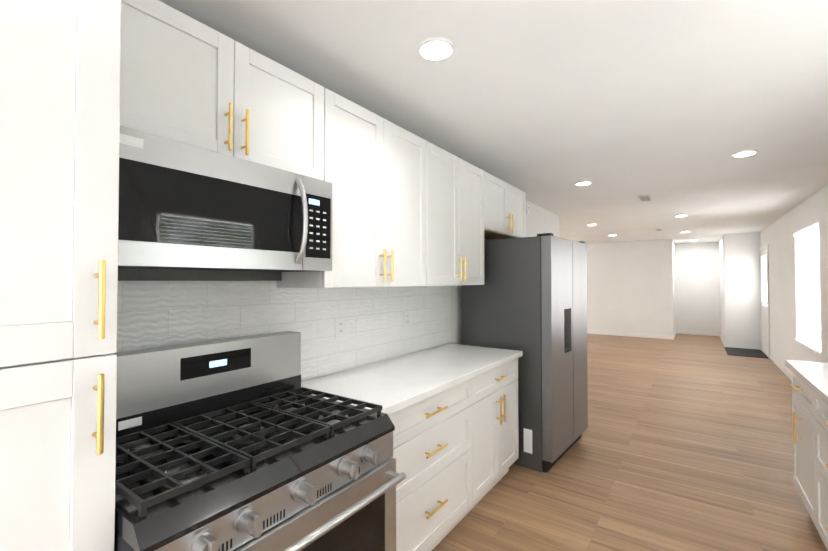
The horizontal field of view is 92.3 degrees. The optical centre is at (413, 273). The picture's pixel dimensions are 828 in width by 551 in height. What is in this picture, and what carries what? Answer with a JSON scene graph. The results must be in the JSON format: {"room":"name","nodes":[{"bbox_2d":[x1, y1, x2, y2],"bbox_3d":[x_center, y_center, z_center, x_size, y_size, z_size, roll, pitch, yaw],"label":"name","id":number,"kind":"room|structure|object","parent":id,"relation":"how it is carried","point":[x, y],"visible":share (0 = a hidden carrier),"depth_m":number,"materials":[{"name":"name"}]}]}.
{"room":"kitchen","nodes":[
{"label":"kitchen","id":0,"kind":"room"},
{"bbox_2d":[301,200,558,381],"bbox_3d":[-0.082,0.269,2.940,0.120,2.440,8.000,-1,-1,35],"label":"wall","id":1,"kind":"structure","parent":0,"point":[539,220],"depth_m":5.03,"materials":[{"name":"paint"}]},
{"bbox_2d":[120,0,327,181],"bbox_3d":[-0.790,-0.625,1.531,0.348,0.440,0.857,-1,-1,35],"label":"upper cabinet","id":2,"kind":"object","parent":1,"relation":"attached to","point":[184,80],"depth_m":1.38,"materials":[{"name":"paint"}]},
{"bbox_2d":[118,126,331,280],"bbox_3d":[-0.733,-0.188,1.492,0.458,0.426,0.830,-1,-1,35],"label":"microwave","id":3,"kind":"object","parent":2,"relation":"attached to","point":[187,212],"visible":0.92,"depth_m":1.33,"materials":[{"name":"silver metal"}]},
{"bbox_2d":[117,281,450,380],"bbox_3d":[-0.433,0.303,2.324,0.010,0.524,2.590,-1,-1,35],"label":"tile backsplash","id":4,"kind":"structure","parent":1,"relation":"attached to","point":[152,314],"depth_m":2.09,"materials":[{"name":"white tile"}]},
{"bbox_2d":[335,317,344,338],"bbox_3d":[-0.428,0.314,2.315,0.006,0.120,0.072,-1,-1,35],"label":"electrical outlet plate","id":5,"kind":"object","parent":4,"relation":"attached to","point":[340,327],"depth_m":2.31,"materials":[{"name":"white plastic"}]},
{"bbox_2d":[404,310,409,327],"bbox_3d":[-0.049,0.323,2.855,0.006,0.120,0.072,-1,-1,35],"label":"electrical outlet plate","id":6,"kind":"object","parent":4,"relation":"attached to","point":[406,313],"depth_m":2.85,"materials":[{"name":"white plastic"}]},
{"bbox_2d":[276,89,435,287],"bbox_3d":[-0.285,-0.380,2.246,0.348,0.905,0.895,-1,-1,35],"label":"upper cabinet","id":7,"kind":"object","parent":1,"relation":"attached to","point":[409,208],"depth_m":2.07,"materials":[{"name":"paint"}]},
{"bbox_2d":[436,146,491,285],"bbox_3d":[0.177,-0.370,2.905,0.348,0.905,0.958,-1,-1,35],"label":"upper cabinet","id":8,"kind":"object","parent":1,"relation":"attached to","point":[463,189],"depth_m":2.82,"materials":[{"name":"paint"}]},
{"bbox_2d":[492,175,525,239],"bbox_3d":[0.690,-0.580,3.640,0.348,0.460,0.950,-1,-1,35],"label":"upper cabinet","id":9,"kind":"object","parent":1,"relation":"attached to","point":[508,201],"depth_m":3.54,"materials":[{"name":"paint"}]},
{"bbox_2d":[526,204,529,213],"bbox_3d":[1.415,-0.806,4.962,0.028,0.115,0.080,-1,-1,35],"label":"smoke detector","id":10,"kind":"object","parent":1,"relation":"attached to","point":[527,209],"visible":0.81,"depth_m":4.94,"materials":[{"name":"white plastic"}]},
{"bbox_2d":[159,0,827,243],"bbox_3d":[1.310,-0.951,6.015,7.290,0.100,14.840,-1,-1,35],"label":"ceiling","id":11,"kind":"structure","parent":0,"point":[669,107],"depth_m":2.08,"materials":[{"name":"paint"}]},
{"bbox_2d":[417,37,454,60],"bbox_3d":[0.094,-0.964,1.713,0.164,0.013,0.164,-1,-1,35],"label":"recessed light","id":12,"kind":"object","parent":11,"relation":"in","point":[435,49],"visible":0.94,"depth_m":1.70,"materials":[{"name":"paint"}]},
{"bbox_2d":[575,181,591,185],"bbox_3d":[1.734,-0.926,4.068,0.164,0.013,0.164,-1,-1,35],"label":"recessed light","id":13,"kind":"object","parent":11,"relation":"in","point":[581,183],"visible":1,"depth_m":4.05,"materials":[{"name":"paint"}]},
{"bbox_2d":[638,195,651,201],"bbox_3d":[2.812,-0.916,4.838,0.110,0.008,0.360,-1,-1,35],"label":"ceiling vent","id":14,"kind":"object","parent":11,"relation":"in","point":[645,198],"visible":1,"depth_m":4.82,"materials":[{"name":"paint"}]},
{"bbox_2d":[731,149,757,156],"bbox_3d":[2.586,-0.941,3.116,0.164,0.013,0.164,-1,-1,35],"label":"recessed light","id":15,"kind":"object","parent":11,"relation":"in","point":[745,153],"visible":1,"depth_m":3.09,"materials":[{"name":"paint"}]},
{"bbox_2d":[587,240,666,334],"bbox_3d":[3.995,0.406,11.390,5.490,2.440,0.120,-1,-1,35],"label":"wall","id":16,"kind":"structure","parent":0,"point":[626,287],"depth_m":10.25,"materials":[{"name":"paint"}]},
{"bbox_2d":[587,330,673,339],"bbox_3d":[4.062,1.577,11.245,5.503,0.095,0.016,-1,-1,35],"label":"baseboard","id":17,"kind":"structure","parent":16,"relation":"attached to","point":[588,331],"depth_m":10.18,"materials":[{"name":"paint"}]},
{"bbox_2d":[432,333,826,550],"bbox_3d":[1.310,1.589,5.974,7.290,0.100,14.840,-1,-1,35],"label":"floor","id":18,"kind":"structure","parent":0,"point":[684,442],"depth_m":3.00,"materials":[{"name":"brown wood"}]},
{"bbox_2d":[0,0,120,550],"bbox_3d":[-1.045,0.300,0.882,0.658,2.310,0.465,-1,-1,35],"label":"pantry","id":19,"kind":"object","parent":18,"relation":"on","point":[59,125],"visible":1,"depth_m":0.83,"materials":[{"name":"paint"}]},
{"bbox_2d":[114,331,405,550],"bbox_3d":[-0.562,0.866,1.359,0.738,1.195,0.875,-1,-1,35],"label":"range","id":20,"kind":"object","parent":18,"relation":"on","point":[246,443],"visible":0.92,"depth_m":1.30,"materials":[{"name":"silver metal"}]},
{"bbox_2d":[388,375,479,550],"bbox_3d":[-0.143,1.040,2.182,0.608,0.872,0.949,-1,-1,35],"label":"base cabinet","id":21,"kind":"object","parent":18,"relation":"on","point":[456,452],"depth_m":2.02,"materials":[{"name":"paint"}]},
{"bbox_2d":[301,343,522,414],"bbox_3d":[0.074,0.589,2.477,0.634,0.038,1.674,-1,-1,35],"label":"countertop","id":22,"kind":"structure","parent":21,"relation":"on","point":[394,385],"depth_m":2.21,"materials":[{"name":"stone"}]},
{"bbox_2d":[480,358,518,499],"bbox_3d":[0.313,1.051,2.832,0.608,0.872,0.762,-1,-1,35],"label":"base cabinet","id":23,"kind":"object","parent":18,"relation":"on","point":[499,433],"depth_m":2.66,"materials":[{"name":"paint"}]},
{"bbox_2d":[462,233,587,472],"bbox_3d":[1.000,0.601,3.541,0.783,1.795,0.906,-1,-1,39],"label":"fridge","id":24,"kind":"object","parent":18,"relation":"on","point":[528,298],"visible":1,"depth_m":3.12,"materials":[{"name":"silver metal"}]},
{"bbox_2d":[724,347,767,358],"bbox_3d":[6.591,1.564,7.931,0.590,0.012,1.070,-1,-1,35],"label":"doormat","id":25,"kind":"object","parent":18,"relation":"on","point":[756,353],"visible":0.96,"depth_m":7.88,"materials":[{"name":"grey rubber"}]},
{"bbox_2d":[790,371,809,514],"bbox_3d":[2.572,1.040,2.194,0.624,0.872,0.592,-1,-1,35],"label":"base cabinet","id":26,"kind":"object","parent":18,"relation":"on","point":[798,386],"depth_m":2.43,"materials":[{"name":"paint"}]},
{"bbox_2d":[806,385,827,550],"bbox_3d":[2.124,1.030,1.556,0.624,0.872,1.093,-1,-1,35],"label":"base cabinet","id":27,"kind":"object","parent":18,"relation":"on","point":[810,437],"depth_m":2.08,"materials":[{"name":"paint"}]},
{"bbox_2d":[785,360,827,403],"bbox_3d":[1.835,0.567,1.175,0.652,0.038,3.160,-1,-1,35],"label":"countertop","id":28,"kind":"structure","parent":27,"relation":"on","point":[813,376],"depth_m":2.26,"materials":[{"name":"stone"}]},
{"bbox_2d":[666,239,674,335],"bbox_3d":[6.660,0.389,10.303,0.120,2.440,1.400,-1,-1,35],"label":"wall","id":29,"kind":"structure","parent":0,"point":[670,287],"depth_m":9.74,"materials":[{"name":"paint"}]},
{"bbox_2d":[675,242,719,331],"bbox_3d":[7.538,0.394,10.615,1.200,2.440,0.120,-1,-1,35],"label":"wall","id":30,"kind":"structure","parent":0,"point":[697,305],"depth_m":10.55,"materials":[{"name":"paint"}]},
{"bbox_2d":[677,330,718,335],"bbox_3d":[7.499,1.565,10.541,0.900,0.095,0.012,-1,-1,35],"label":"baseboard","id":31,"kind":"structure","parent":30,"relation":"attached to","point":[678,331],"depth_m":10.52,"materials":[{"name":"paint"}]},
{"bbox_2d":[719,235,724,341],"bbox_3d":[7.377,0.375,9.445,0.120,2.440,1.980,-1,-1,35],"label":"wall","id":32,"kind":"structure","parent":0,"point":[721,285],"depth_m":9.35,"materials":[{"name":"paint"}]},
{"bbox_2d":[724,232,760,344],"bbox_3d":[7.020,0.358,8.414,0.720,2.440,0.120,-1,-1,35],"label":"wall","id":33,"kind":"structure","parent":0,"point":[742,288],"depth_m":8.40,"materials":[{"name":"paint"}]},
{"bbox_2d":[725,343,760,349],"bbox_3d":[6.930,1.530,8.372,0.599,0.095,0.020,-1,-1,35],"label":"baseboard","id":34,"kind":"structure","parent":33,"relation":"attached to","point":[732,345],"depth_m":8.37,"materials":[{"name":"paint"}]},
{"bbox_2d":[761,184,827,372],"bbox_3d":[3.642,0.271,3.076,0.120,2.440,12.500,-1,-1,35],"label":"wall","id":35,"kind":"structure","parent":0,"point":[777,236],"depth_m":5.68,"materials":[{"name":"paint"}]},
{"bbox_2d":[760,244,769,357],"bbox_3d":[6.836,0.508,7.795,0.069,2.120,1.040,-1,-1,35],"label":"entry door","id":36,"kind":"structure","parent":35,"relation":"in","point":[764,300],"depth_m":7.73,"materials":[{"name":"paint"}]},
{"bbox_2d":[770,354,791,380],"bbox_3d":[4.798,1.472,4.824,0.012,0.095,6.120,-1,-1,35],"label":"baseboard","id":37,"kind":"structure","parent":35,"relation":"attached to","point":[785,371],"depth_m":6.31,"materials":[{"name":"paint"}]},
{"bbox_2d":[794,223,818,351],"bbox_3d":[4.830,0.164,4.920,0.045,1.455,1.030,-1,-1,35],"label":"window","id":38,"kind":"structure","parent":35,"relation":"in","point":[806,284],"depth_m":4.85,"materials":[{"name":"glass"}]}
]}

